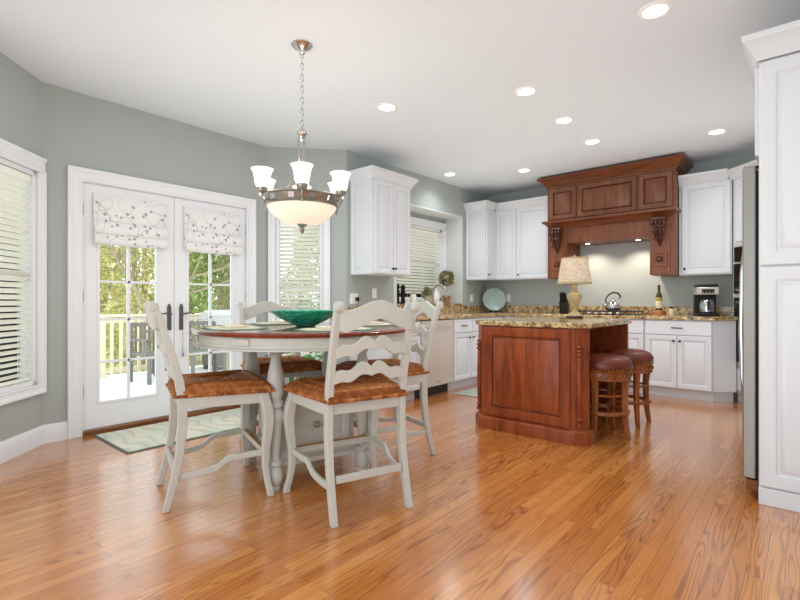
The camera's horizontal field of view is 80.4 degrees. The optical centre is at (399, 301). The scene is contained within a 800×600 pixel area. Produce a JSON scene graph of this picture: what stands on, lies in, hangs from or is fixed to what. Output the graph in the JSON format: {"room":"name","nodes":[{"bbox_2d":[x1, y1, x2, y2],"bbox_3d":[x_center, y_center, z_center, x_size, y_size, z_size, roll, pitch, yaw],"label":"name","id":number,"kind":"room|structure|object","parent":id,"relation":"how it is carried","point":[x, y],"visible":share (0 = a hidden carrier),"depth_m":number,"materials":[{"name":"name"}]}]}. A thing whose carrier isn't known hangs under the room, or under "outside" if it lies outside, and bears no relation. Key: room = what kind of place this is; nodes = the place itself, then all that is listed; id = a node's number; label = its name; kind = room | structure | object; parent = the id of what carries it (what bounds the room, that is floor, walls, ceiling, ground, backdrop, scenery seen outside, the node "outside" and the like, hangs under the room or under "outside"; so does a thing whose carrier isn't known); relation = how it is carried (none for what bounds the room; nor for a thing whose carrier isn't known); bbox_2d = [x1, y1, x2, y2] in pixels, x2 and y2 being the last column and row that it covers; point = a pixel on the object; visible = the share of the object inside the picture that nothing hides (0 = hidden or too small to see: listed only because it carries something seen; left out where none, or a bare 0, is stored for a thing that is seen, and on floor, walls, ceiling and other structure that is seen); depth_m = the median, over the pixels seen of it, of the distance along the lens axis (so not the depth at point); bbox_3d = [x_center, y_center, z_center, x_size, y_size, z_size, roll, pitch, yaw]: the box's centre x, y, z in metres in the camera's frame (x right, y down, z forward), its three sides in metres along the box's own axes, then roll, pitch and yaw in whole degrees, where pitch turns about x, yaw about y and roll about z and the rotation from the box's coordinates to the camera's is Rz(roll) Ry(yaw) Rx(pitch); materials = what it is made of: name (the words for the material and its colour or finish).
{"room":"eat-in kitchen","nodes":[
{"label":"eat-in kitchen","id":0,"kind":"room"},
{"bbox_2d":[0,52,42,441],"bbox_3d":[-2.703,-0.297,2.934,0.120,2.740,1.300,0,0,-6],"label":"wall","id":1,"kind":"structure","parent":0,"point":[21,92],"depth_m":3.35,"materials":[{"name":"paint"}]},
{"bbox_2d":[0,138,46,405],"bbox_3d":[-2.697,-0.197,3.048,0.156,1.760,1.065,0,0,-6],"label":"window","id":2,"kind":"structure","parent":1,"relation":"in","point":[37,316],"depth_m":3.48,"materials":[{"name":"paint"}]},
{"bbox_2d":[0,164,30,386],"bbox_3d":[-2.689,-0.177,3.049,0.046,1.500,0.845,0,0,-6],"label":"window blind","id":3,"kind":"object","parent":2,"relation":"attached to","point":[13,183],"visible":1,"depth_m":3.32,"materials":[{"name":"plastic"}]},
{"bbox_2d":[43,82,267,424],"bbox_3d":[-2.112,-0.297,4.376,0.120,2.740,1.977,0,0,41],"label":"wall","id":4,"kind":"structure","parent":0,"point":[80,130],"depth_m":3.96,"materials":[{"name":"paint"}]},
{"bbox_2d":[83,182,173,429],"bbox_3d":[-2.308,0.034,4.058,0.110,1.988,0.732,0,0,41],"label":"door","id":5,"kind":"structure","parent":4,"relation":"in","point":[96,413],"depth_m":3.99,"materials":[{"name":"paint"}]},
{"bbox_2d":[93,192,167,248],"bbox_3d":[-2.289,-0.678,4.043,0.064,0.422,0.571,0,0,41],"label":"roman shade","id":6,"kind":"object","parent":5,"relation":"attached to","point":[117,220],"visible":1,"depth_m":4.02,"materials":[{"name":"fabric"}]},
{"bbox_2d":[67,165,255,439],"bbox_3d":[-2.101,0.002,4.365,0.152,2.142,1.664,0,0,41],"label":"door frame","id":7,"kind":"structure","parent":4,"relation":"attached to","point":[76,176],"depth_m":3.75,"materials":[{"name":"paint"}]},
{"bbox_2d":[174,198,245,410],"bbox_3d":[-1.825,0.034,4.622,0.110,1.988,0.738,0,0,41],"label":"door","id":8,"kind":"structure","parent":4,"relation":"in","point":[237,284],"depth_m":4.45,"materials":[{"name":"paint"}]},
{"bbox_2d":[183,206,241,254],"bbox_3d":[-1.810,-0.678,4.602,0.064,0.422,0.565,0,0,41],"label":"roman shade","id":9,"kind":"object","parent":8,"relation":"attached to","point":[205,231],"visible":1,"depth_m":4.58,"materials":[{"name":"fabric"}]},
{"bbox_2d":[268,147,345,383],"bbox_3d":[-1.012,-0.297,5.198,0.842,2.740,0.120,0,0,-7],"label":"wall","id":10,"kind":"structure","parent":0,"point":[324,161],"depth_m":5.17,"materials":[{"name":"paint"}]},
{"bbox_2d":[268,210,329,360],"bbox_3d":[-1.093,-0.170,5.170,0.655,1.716,0.156,0,0,-7],"label":"window","id":11,"kind":"structure","parent":10,"relation":"in","point":[274,225],"depth_m":5.13,"materials":[{"name":"paint"}]},
{"bbox_2d":[280,221,319,354],"bbox_3d":[-1.092,-0.157,5.162,0.430,1.460,0.046,0,0,-7],"label":"window blind","id":12,"kind":"object","parent":11,"relation":"attached to","point":[289,258],"visible":0.69,"depth_m":5.16,"materials":[{"name":"plastic"}]},
{"bbox_2d":[0,383,799,599],"bbox_3d":[-0.207,1.103,1.750,6.430,0.060,11.030,0,0,41],"label":"floor","id":13,"kind":"structure","parent":0,"point":[667,511],"depth_m":2.31,"materials":[{"name":"brown wood"}]},
{"bbox_2d":[83,405,240,436],"bbox_3d":[-2.098,1.056,4.369,0.150,0.035,1.470,0,0,41],"label":"trim","id":14,"kind":"structure","parent":13,"relation":"on","point":[115,427],"depth_m":4.13,"materials":[{"name":"brown wood"}]},
{"bbox_2d":[93,408,257,453],"bbox_3d":[-1.769,1.068,4.054,0.700,0.010,1.300,0,0,41],"label":"rug","id":15,"kind":"object","parent":13,"relation":"on","point":[136,439],"visible":0.68,"depth_m":3.88,"materials":[{"name":"fabric"}]},
{"bbox_2d":[143,300,274,512],"bbox_3d":[-1.102,0.532,2.722,0.644,1.082,0.601,0,0,-31],"label":"chair","id":16,"kind":"object","parent":13,"relation":"on","point":[244,388],"visible":0.99,"depth_m":2.57,"materials":[{"name":"paint"}]},
{"bbox_2d":[237,301,322,439],"bbox_3d":[-0.935,0.532,3.608,0.601,1.082,0.643,0,0,-31],"label":"chair","id":17,"kind":"object","parent":13,"relation":"on","point":[295,366],"visible":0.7,"depth_m":3.58,"materials":[{"name":"paint"}]},
{"bbox_2d":[191,322,404,491],"bbox_3d":[-0.615,0.616,3.073,1.359,0.915,1.359,0,0,-18],"label":"dining table","id":18,"kind":"object","parent":13,"relation":"on","point":[276,339],"visible":0.52,"depth_m":2.68,"materials":[{"name":"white wood"}]},
{"bbox_2d":[202,326,266,330],"bbox_3d":[-0.990,0.154,2.824,0.320,0.006,0.440,0,0,-31],"label":"placemat","id":19,"kind":"object","parent":18,"relation":"on","point":[216,328],"visible":0.79,"depth_m":2.70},
{"bbox_2d":[221,324,247,327],"bbox_3d":[-0.990,0.144,2.824,0.120,0.014,0.200,0,0,-31],"label":"napkin","id":20,"kind":"object","parent":19,"relation":"on","point":[224,325],"visible":0.99,"depth_m":2.76,"materials":[{"name":"fabric"}]},
{"bbox_2d":[251,322,289,324],"bbox_3d":[-0.846,0.154,3.459,0.440,0.006,0.320,0,0,-31],"label":"placemat","id":21,"kind":"object","parent":18,"relation":"on","point":[261,323],"visible":0.46,"depth_m":3.33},
{"bbox_2d":[269,310,332,326],"bbox_3d":[-0.615,0.105,3.073,0.464,0.104,0.464,0,0,41],"label":"glass bowl","id":22,"kind":"object","parent":18,"relation":"on","point":[300,318],"visible":0.95,"depth_m":2.93,"materials":[{"name":"glass"}]},
{"bbox_2d":[270,446,355,458],"bbox_3d":[-0.615,0.923,3.073,0.520,0.040,0.520,0,0,-31],"label":"shelf","id":23,"kind":"object","parent":18,"relation":"attached to","point":[342,450],"depth_m":2.86,"materials":[{"name":"paint"}]},
{"bbox_2d":[294,327,376,331],"bbox_3d":[-0.366,0.154,2.697,0.440,0.006,0.320,0,0,-31],"label":"placemat","id":24,"kind":"object","parent":18,"relation":"on","point":[360,328],"visible":0.71,"depth_m":2.61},
{"bbox_2d":[365,323,393,325],"bbox_3d":[-0.229,0.154,3.304,0.320,0.006,0.440,0,0,-31],"label":"placemat","id":25,"kind":"object","parent":18,"relation":"on","point":[382,324],"visible":0.29,"depth_m":3.19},
{"bbox_2d":[264,352,336,381],"bbox_3d":[-0.894,0.768,4.540,0.789,0.610,0.769,0,0,-29],"label":"seat","id":26,"kind":"object","parent":13,"relation":"on","point":[309,354],"visible":0.08,"depth_m":4.42,"materials":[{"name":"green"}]},
{"bbox_2d":[283,300,420,527],"bbox_3d":[-0.256,0.532,2.572,0.601,1.082,0.643,0,0,-31],"label":"chair","id":27,"kind":"object","parent":13,"relation":"on","point":[359,388],"visible":1,"depth_m":2.41,"materials":[{"name":"paint"}]},
{"bbox_2d":[349,320,419,400],"bbox_3d":[-0.150,0.636,5.194,0.653,0.874,0.497,0,0,41],"label":"base cabinet","id":28,"kind":"object","parent":13,"relation":"on","point":[382,353],"visible":0.07,"depth_m":5.07,"materials":[{"name":"paint"}]},
{"bbox_2d":[348,305,738,320],"bbox_3d":[1.654,0.122,5.273,3.291,0.152,3.013,0,0,41],"label":"countertop","id":29,"kind":"structure","parent":28,"relation":"on","point":[448,311],"depth_m":6.03,"materials":[{"name":"stone"}]},
{"bbox_2d":[432,284,447,305],"bbox_3d":[0.486,-0.035,6.083,0.263,0.386,0.120,0,0,41],"label":"faucet","id":30,"kind":"object","parent":29,"relation":"on","point":[442,287],"visible":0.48,"depth_m":6.12,"materials":[{"name":"silver metal"}]},
{"bbox_2d":[559,292,569,313],"bbox_3d":[2.233,0.009,6.433,0.110,0.298,0.222,0,0,31],"label":"knife block","id":31,"kind":"object","parent":29,"relation":"on","point":[564,305],"visible":0.91,"depth_m":6.39,"materials":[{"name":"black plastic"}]},
{"bbox_2d":[577,310,646,314],"bbox_3d":[2.641,0.134,5.992,0.780,0.049,0.480,0,0,41],"label":"cooktop","id":32,"kind":"object","parent":29,"relation":"in","point":[587,311],"visible":0.92,"depth_m":5.88,"materials":[{"name":"black metal"}]},
{"bbox_2d":[601,292,620,310],"bbox_3d":[2.717,-0.012,6.043,0.203,0.241,0.203,0,0,-24],"label":"kettle","id":33,"kind":"object","parent":32,"relation":"on","point":[613,305],"visible":1,"depth_m":5.99,"materials":[{"name":"silver metal"}]},
{"bbox_2d":[653,311,664,314],"bbox_3d":[3.121,0.131,5.700,0.128,0.054,0.128,0,0,41],"label":"wooden holder","id":34,"kind":"object","parent":29,"relation":"on","point":[654,312],"visible":0.79,"depth_m":5.65,"materials":[{"name":"brown wood"}]},
{"bbox_2d":[656,285,662,310],"bbox_3d":[3.121,-0.051,5.700,0.074,0.308,0.073,0,0,41],"label":"oil bottle","id":35,"kind":"object","parent":34,"relation":"on","point":[659,300],"visible":1,"depth_m":5.68,"materials":[{"name":"glass"}]},
{"bbox_2d":[693,284,718,315],"bbox_3d":[3.451,-0.019,5.326,0.210,0.355,0.280,0,0,23],"label":"coffee maker","id":36,"kind":"object","parent":29,"relation":"on","point":[704,297],"visible":1,"depth_m":5.27,"materials":[{"name":"black plastic"}]},
{"bbox_2d":[336,301,443,468],"bbox_3d":[-0.080,0.532,3.394,0.643,1.082,0.601,0,0,-31],"label":"chair","id":37,"kind":"object","parent":13,"relation":"on","point":[417,373],"visible":0.5,"depth_m":3.31,"materials":[{"name":"paint"}]},
{"bbox_2d":[414,319,452,398],"bbox_3d":[0.222,0.637,5.614,0.666,0.872,0.620,0,0,41],"label":"dishwasher","id":38,"kind":"object","parent":13,"relation":"on","point":[440,367],"visible":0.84,"depth_m":5.48,"materials":[{"name":"white plastic"}]},
{"bbox_2d":[453,387,476,396],"bbox_3d":[1.095,1.069,5.677,0.520,0.008,0.850,0,0,41],"label":"kitchen mat","id":39,"kind":"object","parent":13,"relation":"on","point":[472,392],"visible":0.29,"depth_m":5.56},
{"bbox_2d":[448,317,486,389],"bbox_3d":[0.680,0.636,6.164,0.653,0.874,0.800,0,0,41],"label":"base cabinet","id":40,"kind":"object","parent":13,"relation":"on","point":[465,330],"visible":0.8,"depth_m":5.87,"materials":[{"name":"paint"}]},
{"bbox_2d":[475,317,631,445],"bbox_3d":[1.401,0.616,4.267,1.001,0.915,1.267,0,0,41],"label":"kitchen island","id":41,"kind":"object","parent":13,"relation":"on","point":[533,373],"visible":0.98,"depth_m":3.77,"materials":[{"name":"brown wood"}]},
{"bbox_2d":[475,317,631,328],"bbox_3d":[1.401,0.178,4.267,0.999,0.040,1.265,0,0,41],"label":"island countertop","id":42,"kind":"structure","parent":41,"relation":"on","point":[548,322],"depth_m":3.88,"materials":[{"name":"stone"}]},
{"bbox_2d":[590,353,632,439],"bbox_3d":[1.652,0.745,3.838,0.426,0.653,0.428,0,0,-44],"label":"bar stool","id":43,"kind":"object","parent":13,"relation":"on","point":[610,368],"visible":0.72,"depth_m":3.69,"materials":[{"name":"wood"}]},
{"bbox_2d":[590,353,632,370],"bbox_3d":[1.652,0.476,3.838,0.426,0.114,0.426,0,0,-44],"label":"cushion","id":44,"kind":"object","parent":43,"relation":"on","point":[598,361],"depth_m":3.67,"materials":[{"name":"brown leather"}]},
{"bbox_2d":[603,348,653,426],"bbox_3d":[2.049,0.745,4.262,0.426,0.653,0.428,0,0,1],"label":"bar stool","id":45,"kind":"object","parent":13,"relation":"on","point":[642,360],"visible":0.51,"depth_m":4.10,"materials":[{"name":"brown wood"}]},
{"bbox_2d":[603,348,653,363],"bbox_3d":[2.049,0.476,4.262,0.426,0.114,0.426,0,0,1],"label":"cushion","id":46,"kind":"object","parent":45,"relation":"on","point":[637,356],"depth_m":4.10,"materials":[{"name":"brown leather"}]},
{"bbox_2d":[628,319,644,392],"bbox_3d":[2.619,0.636,6.004,1.012,0.874,0.647,0,0,41],"label":"base cabinet","id":47,"kind":"object","parent":13,"relation":"on","point":[636,329],"visible":0.06,"depth_m":5.51,"materials":[{"name":"paint"}]},
{"bbox_2d":[645,319,713,401],"bbox_3d":[3.255,0.636,5.456,0.660,0.874,0.653,0,0,41],"label":"base cabinet","id":48,"kind":"object","parent":13,"relation":"on","point":[681,350],"visible":0.94,"depth_m":5.22,"materials":[{"name":"paint"}]},
{"bbox_2d":[713,321,735,401],"bbox_3d":[3.596,0.636,5.201,0.185,0.874,0.597,0,0,41],"label":"base cabinet","id":49,"kind":"object","parent":13,"relation":"on","point":[724,332],"visible":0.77,"depth_m":5.04,"materials":[{"name":"paint"}]},
{"bbox_2d":[728,160,757,401],"bbox_3d":[3.767,-0.179,4.711,0.370,2.505,1.010,0,0,-4],"label":"tall cabinet","id":50,"kind":"object","parent":13,"relation":"on","point":[735,174],"visible":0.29,"depth_m":5.05,"materials":[{"name":"paint"}]},
{"bbox_2d":[734,245,741,364],"bbox_3d":[3.612,0.033,4.664,0.083,1.280,0.856,0,0,-4],"label":"wall oven","id":51,"kind":"object","parent":50,"relation":"in","point":[738,248],"visible":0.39,"depth_m":5.03,"materials":[{"name":"metal"}]},
{"bbox_2d":[739,162,758,495],"bbox_3d":[2.457,0.155,2.728,0.825,1.835,0.910,0,0,41],"label":"refrigerator","id":52,"kind":"object","parent":13,"relation":"on","point":[749,269],"visible":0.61,"depth_m":2.60,"materials":[{"name":"silver metal"}]},
{"bbox_2d":[741,19,799,512],"bbox_3d":[2.499,-0.166,2.642,0.875,2.478,1.105,0,0,41],"label":"tall cabinet","id":53,"kind":"object","parent":13,"relation":"on","point":[772,55],"visible":0.99,"depth_m":2.46,"materials":[{"name":"paint"}]},
{"bbox_2d":[0,0,799,196],"bbox_3d":[-0.207,-1.707,1.750,6.430,0.080,11.030,0,0,41],"label":"ceiling","id":54,"kind":"structure","parent":0,"point":[452,70],"depth_m":3.44,"materials":[{"name":"paint"}]},
{"bbox_2d":[251,39,350,233],"bbox_3d":[-0.635,-1.054,3.068,0.685,1.225,0.611,0,0,18],"label":"chandelier","id":55,"kind":"object","parent":54,"relation":"hanging from","point":[302,206],"visible":1,"depth_m":2.91,"materials":[{"name":"silver metal"}]},
{"bbox_2d":[377,103,396,111],"bbox_3d":[-0.111,-1.663,4.044,0.180,0.009,0.180,0,0,41],"label":"recessed light","id":56,"kind":"object","parent":54,"relation":"in","point":[386,107],"visible":1,"depth_m":4.04,"materials":[{"name":"white"}]},
{"bbox_2d":[514,86,537,95],"bbox_3d":[0.995,-1.663,3.737,0.180,0.009,0.180,0,0,41],"label":"recessed light","id":57,"kind":"object","parent":54,"relation":"in","point":[525,90],"visible":1,"depth_m":3.73,"materials":[{"name":"white"}]},
{"bbox_2d":[554,116,573,123],"bbox_3d":[1.502,-1.663,4.332,0.180,0.009,0.180,0,0,41],"label":"recessed light","id":58,"kind":"object","parent":54,"relation":"in","point":[565,119],"visible":1,"depth_m":4.32,"materials":[{"name":"white"}]},
{"bbox_2d":[583,138,601,144],"bbox_3d":[1.997,-1.663,4.912,0.180,0.009,0.180,0,0,41],"label":"recessed light","id":59,"kind":"object","parent":54,"relation":"in","point":[589,141],"visible":1,"depth_m":4.90,"materials":[{"name":"white"}]},
{"bbox_2d":[637,0,672,19],"bbox_3d":[1.457,-1.663,2.702,0.180,0.009,0.180,0,0,41],"label":"recessed light","id":60,"kind":"object","parent":54,"relation":"in","point":[657,9],"visible":1,"depth_m":2.69,"materials":[{"name":"white plastic"}]},
{"bbox_2d":[706,128,727,134],"bbox_3d":[3.099,-1.663,4.627,0.180,0.009,0.180,0,0,41],"label":"recessed light","id":61,"kind":"object","parent":54,"relation":"in","point":[720,130],"visible":1,"depth_m":4.61,"materials":[{"name":"white"}]},
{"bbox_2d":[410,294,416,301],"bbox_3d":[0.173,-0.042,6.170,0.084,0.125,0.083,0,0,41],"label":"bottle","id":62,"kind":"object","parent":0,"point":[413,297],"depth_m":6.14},
{"bbox_2d":[346,150,486,360],"bbox_3d":[0.352,-0.297,6.379,0.120,2.740,3.030,0,0,41],"label":"wall","id":63,"kind":"structure","parent":0,"point":[430,193],"depth_m":6.11,"materials":[{"name":"paint"}]},
{"bbox_2d":[350,293,357,303],"bbox_3d":[-0.512,-0.037,5.269,0.009,0.116,0.120,0,0,41],"label":"wall outlet","id":64,"kind":"object","parent":63,"relation":"attached to","point":[352,295],"visible":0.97,"depth_m":5.26,"materials":[{"name":"white plastic"}]},
{"bbox_2d":[348,165,418,276],"bbox_3d":[-0.186,-0.863,5.348,0.398,1.128,0.780,0,0,41],"label":"upper cabinet","id":65,"kind":"object","parent":63,"relation":"attached to","point":[379,197],"visible":0.99,"depth_m":5.16,"materials":[{"name":"paint"}]},
{"bbox_2d":[393,204,462,305],"bbox_3d":[0.275,-0.597,6.517,0.422,1.400,1.580,0,0,41],"label":"trim","id":66,"kind":"structure","parent":63,"relation":"attached to","point":[454,227],"depth_m":6.97,"materials":[{"name":"paint"}]},
{"bbox_2d":[397,303,462,304],"bbox_3d":[0.325,0.032,6.474,0.315,0.022,1.456,0,0,41],"label":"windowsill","id":67,"kind":"structure","parent":63,"relation":"attached to","point":[443,303],"depth_m":6.68,"materials":[{"name":"stone"}]},
{"bbox_2d":[397,283,399,303],"bbox_3d":[-0.034,-0.109,5.920,0.072,0.260,0.071,0,0,41],"label":"pepper mill","id":68,"kind":"object","parent":67,"relation":"on","point":[398,285],"visible":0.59,"depth_m":5.89,"materials":[{"name":"brown metal"}]},
{"bbox_2d":[400,284,405,303],"bbox_3d":[0.037,-0.106,6.003,0.072,0.255,0.071,0,0,41],"label":"pepper mill","id":69,"kind":"object","parent":67,"relation":"on","point":[402,287],"visible":0.99,"depth_m":5.98,"materials":[{"name":"wood"}]},
{"bbox_2d":[410,290,416,301],"bbox_3d":[0.173,-0.067,6.170,0.083,0.176,0.084,0,0,-9],"label":"soap dispenser","id":70,"kind":"object","parent":67,"relation":"on","point":[413,297],"visible":0.77,"depth_m":6.14,"materials":[{"name":"white ceramic"}]},
{"bbox_2d":[420,286,432,301],"bbox_3d":[0.359,-0.103,6.430,0.196,0.247,0.180,0,0,9],"label":"herb pot","id":71,"kind":"object","parent":67,"relation":"on","point":[426,294],"visible":0.97,"depth_m":6.40,"materials":[{"name":"stone"}]},
{"bbox_2d":[430,289,438,303],"bbox_3d":[0.492,-0.082,6.608,0.164,0.205,0.139,0,0,-14],"label":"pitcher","id":72,"kind":"object","parent":67,"relation":"on","point":[436,292],"visible":0.57,"depth_m":6.55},
{"bbox_2d":[438,269,454,302],"bbox_3d":[0.672,-0.224,6.830,0.264,0.491,0.265,0,0,24],"label":"topiary","id":73,"kind":"object","parent":67,"relation":"on","point":[446,278],"visible":0.98,"depth_m":6.77,"materials":[{"name":"plant"}]},
{"bbox_2d":[442,295,450,302],"bbox_3d":[0.672,-0.036,6.822,0.124,0.115,0.124,0,0,41],"label":"pot","id":74,"kind":"object","parent":73,"relation":"attached to","point":[445,300],"depth_m":6.78,"materials":[{"name":"ceramic"}]},
{"bbox_2d":[463,200,496,280],"bbox_3d":[1.200,-0.885,6.968,0.398,1.126,0.369,0,0,41],"label":"upper cabinet","id":75,"kind":"object","parent":63,"relation":"attached to","point":[480,215],"visible":1,"depth_m":6.88,"materials":[{"name":"paint"}]},
{"bbox_2d":[410,212,444,230],"bbox_3d":[0.168,-0.597,6.609,0.100,1.280,1.460,0,0,41],"label":"wall","id":76,"kind":"structure","parent":0,"point":[416,215],"depth_m":6.80,"materials":[{"name":"paint"}]},
{"bbox_2d":[397,216,446,301],"bbox_3d":[0.224,-0.555,6.647,0.136,1.226,1.320,0,0,41],"label":"window","id":77,"kind":"structure","parent":76,"relation":"in","point":[417,223],"depth_m":6.96,"materials":[{"name":"paint"}]},
{"bbox_2d":[397,228,438,297],"bbox_3d":[0.222,-0.537,6.648,0.046,0.980,1.070,0,0,41],"label":"window blind","id":78,"kind":"object","parent":77,"relation":"attached to","point":[421,283],"visible":0.52,"depth_m":6.75,"materials":[{"name":"plastic"}]},
{"bbox_2d":[557,255,591,318],"bbox_3d":[1.676,-0.148,4.542,0.318,0.612,0.318,0,0,41],"label":"table lamp","id":79,"kind":"object","parent":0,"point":[574,270],"visible":1,"depth_m":4.45,"materials":[{"name":"beige fabric"}]},
{"bbox_2d":[487,153,755,395],"bbox_3d":[3.109,-0.297,6.093,4.680,2.740,0.120,0,0,41],"label":"wall","id":80,"kind":"structure","parent":0,"point":[622,268],"depth_m":6.18,"materials":[{"name":"paint"}]},
{"bbox_2d":[495,196,554,280],"bbox_3d":[1.831,-0.885,6.842,0.861,1.126,0.398,0,0,41],"label":"upper cabinet","id":81,"kind":"object","parent":80,"relation":"attached to","point":[521,235],"visible":0.83,"depth_m":6.71,"materials":[{"name":"paint"}]},
{"bbox_2d":[348,305,732,315],"bbox_3d":[1.628,0.102,5.295,3.224,0.112,3.013,0,0,41],"label":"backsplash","id":82,"kind":"structure","parent":80,"relation":"attached to","point":[678,310],"depth_m":6.53,"materials":[{"name":"stone"}]},
{"bbox_2d":[537,153,693,279],"bbox_3d":[2.659,-0.978,5.977,1.712,1.331,0.637,0,0,41],"label":"range hood","id":83,"kind":"object","parent":80,"relation":"attached to","point":[638,201],"visible":0.98,"depth_m":5.73,"materials":[{"name":"brown wood"}]},
{"bbox_2d":[542,207,680,227],"bbox_3d":[2.576,-1.018,5.887,1.568,0.102,0.305,0,0,41],"label":"mantel shelf","id":84,"kind":"object","parent":83,"relation":"attached to","point":[643,215],"depth_m":5.73,"materials":[{"name":"brown wood"}]},
{"bbox_2d":[678,168,732,276],"bbox_3d":[3.506,-0.877,5.409,0.505,1.140,0.398,0,0,41],"label":"upper cabinet","id":85,"kind":"object","parent":80,"relation":"attached to","point":[705,198],"visible":0.91,"depth_m":5.28,"materials":[{"name":"paint"}]},
{"bbox_3d":[-4.011,-0.297,0.712,0.120,2.740,4.266,0,0,41],"label":"wall","id":86,"kind":"structure","parent":0,"visible":0},
{"bbox_2d":[0,421,67,463],"bbox_3d":[-3.655,1.003,1.187,0.781,0.140,5.403,0,0,30],"label":"baseboard","id":87,"kind":"structure","parent":86,"relation":"attached to","point":[12,447],"depth_m":3.45,"materials":[{"name":"paint"}]},
{"label":"outside","id":88,"kind":"structure","parent":0,"visible":0},
{"bbox_3d":[-15.297,2.358,16.383,35.450,0.070,55.000,0,0,41],"label":"ground","id":89,"kind":"structure","parent":88,"visible":0},
{"bbox_2d":[100,247,125,373],"bbox_3d":[-10.745,-2.275,15.666,10.078,9.227,4.496,0,0,21],"label":"bare tree","id":90,"kind":"object","parent":89,"relation":"on","point":[109,286],"visible":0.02,"depth_m":15.18,"materials":[{"name":"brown plant"}]},
{"bbox_2d":[100,252,125,324],"bbox_3d":[-12.441,-0.226,17.000,4.608,5.102,4.594,0,0,41],"label":"bush","id":91,"kind":"object","parent":89,"relation":"on","point":[112,287],"visible":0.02,"depth_m":17.59,"materials":[{"name":"green plant"}]},
{"bbox_2d":[100,244,154,365],"bbox_3d":[-8.972,-0.342,15.948,3.851,5.333,3.935,0,0,41],"label":"bush","id":92,"kind":"object","parent":89,"relation":"on","point":[104,258],"visible":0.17,"depth_m":15.20,"materials":[{"name":"green plant"}]},
{"bbox_2d":[100,247,154,272],"bbox_3d":[-8.598,-1.696,11.438,5.750,8.075,4.408,0,0,20],"label":"bare tree","id":93,"kind":"object","parent":89,"relation":"on","point":[131,247],"visible":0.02,"depth_m":11.50,"materials":[{"name":"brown plant"}]},
{"bbox_2d":[106,247,154,346],"bbox_3d":[-10.397,-0.978,19.403,3.889,6.633,3.863,0,0,-22],"label":"evergreen tree","id":94,"kind":"object","parent":89,"relation":"on","point":[138,257],"visible":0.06,"depth_m":18.64,"materials":[{"name":"green plant"}]},
{"bbox_2d":[100,293,192,374],"bbox_3d":[-6.636,1.036,12.244,2.858,2.580,2.832,0,0,41],"label":"bush","id":95,"kind":"object","parent":89,"relation":"on","point":[112,309],"visible":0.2,"depth_m":11.74,"materials":[{"name":"green plant"}]},
{"bbox_2d":[189,252,229,365],"bbox_3d":[-4.769,-0.733,12.851,3.646,6.132,3.808,0,0,41],"label":"evergreen tree","id":96,"kind":"object","parent":89,"relation":"on","point":[221,293],"visible":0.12,"depth_m":12.10,"materials":[{"name":"green plant"}]},
{"bbox_2d":[106,245,317,371],"bbox_3d":[-4.772,-0.725,10.521,5.937,6.143,4.092,0,0,38],"label":"bare tree","id":97,"kind":"object","parent":89,"relation":"on","point":[113,252],"visible":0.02,"depth_m":10.71,"materials":[{"name":"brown plant"}]},
{"bbox_2d":[194,254,229,365],"bbox_3d":[-6.584,-0.851,17.852,4.001,6.350,3.818,0,0,-14],"label":"evergreen tree","id":98,"kind":"object","parent":89,"relation":"on","point":[215,255],"visible":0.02,"depth_m":17.10,"materials":[{"name":"green plant"}]},
{"bbox_2d":[281,229,319,352],"bbox_3d":[-2.354,-0.925,14.960,3.715,6.499,3.692,0,0,41],"label":"evergreen tree","id":99,"kind":"object","parent":89,"relation":"on","point":[293,229],"visible":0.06,"depth_m":14.44,"materials":[{"name":"green plant"}]},
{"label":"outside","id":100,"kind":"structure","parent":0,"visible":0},
{"bbox_2d":[100,365,221,400],"bbox_3d":[-3.117,1.233,6.485,4.130,0.080,4.600,0,0,41],"label":"floor","id":101,"kind":"structure","parent":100,"point":[112,386],"depth_m":6.76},
{"bbox_2d":[130,322,154,384],"bbox_3d":[-3.708,0.753,7.146,0.542,0.880,0.550,0,0,31],"label":"patio chair","id":102,"kind":"object","parent":101,"relation":"on","point":[147,352],"visible":0.48,"depth_m":7.04,"materials":[{"name":"wood"}]},
{"bbox_2d":[146,329,154,376],"bbox_3d":[-3.869,0.826,7.813,0.640,0.736,0.640,0,0,41],"label":"patio table","id":103,"kind":"object","parent":101,"relation":"on","point":[153,360],"visible":0.09,"depth_m":7.84,"materials":[{"name":"metal"}]},
{"bbox_2d":[100,313,202,377],"bbox_3d":[-4.496,0.698,7.665,0.140,0.990,4.600,0,0,41],"label":"deck railing","id":104,"kind":"object","parent":101,"relation":"on","point":[103,370],"visible":0.13,"depth_m":7.58,"materials":[{"name":"wood"}]},
{"bbox_2d":[189,321,225,373],"bbox_3d":[-3.099,0.753,7.473,0.550,0.880,0.542,0,0,-39],"label":"patio chair","id":105,"kind":"object","parent":101,"relation":"on","point":[191,350],"visible":0.31,"depth_m":7.43,"materials":[{"name":"metal"}]},
{"bbox_2d":[191,310,229,370],"bbox_3d":[-3.110,0.668,8.585,0.550,1.050,1.500,0,0,41],"label":"gas grill","id":106,"kind":"object","parent":101,"relation":"on","point":[219,321],"visible":0.17,"depth_m":8.25,"materials":[{"name":"metal"}]},
{"bbox_2d":[198,310,229,326],"bbox_3d":[-3.110,0.358,8.585,0.550,0.430,0.900,0,0,41],"label":"hood","id":107,"kind":"object","parent":106,"relation":"attached to","point":[219,321],"depth_m":8.26,"materials":[{"name":"white"}]},
{"bbox_2d":[226,352,229,370],"bbox_3d":[-2.696,0.993,7.770,0.460,0.400,0.460,0,0,41],"label":"planter","id":108,"kind":"object","parent":101,"relation":"on","point":[227,353],"visible":0.05,"depth_m":7.58,"materials":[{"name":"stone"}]},
{"bbox_3d":[1.438,0.056,7.203,0.128,0.199,0.147,0,0,3],"label":"plate stand","id":109,"kind":"object","parent":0,"visible":0},
{"bbox_2d":[482,288,505,309],"bbox_3d":[1.439,-0.042,7.224,0.358,0.341,0.084,0,0,3],"label":"platter","id":110,"kind":"object","parent":109,"relation":"on","point":[493,298],"visible":1,"depth_m":7.24,"materials":[{"name":"ceramic"}]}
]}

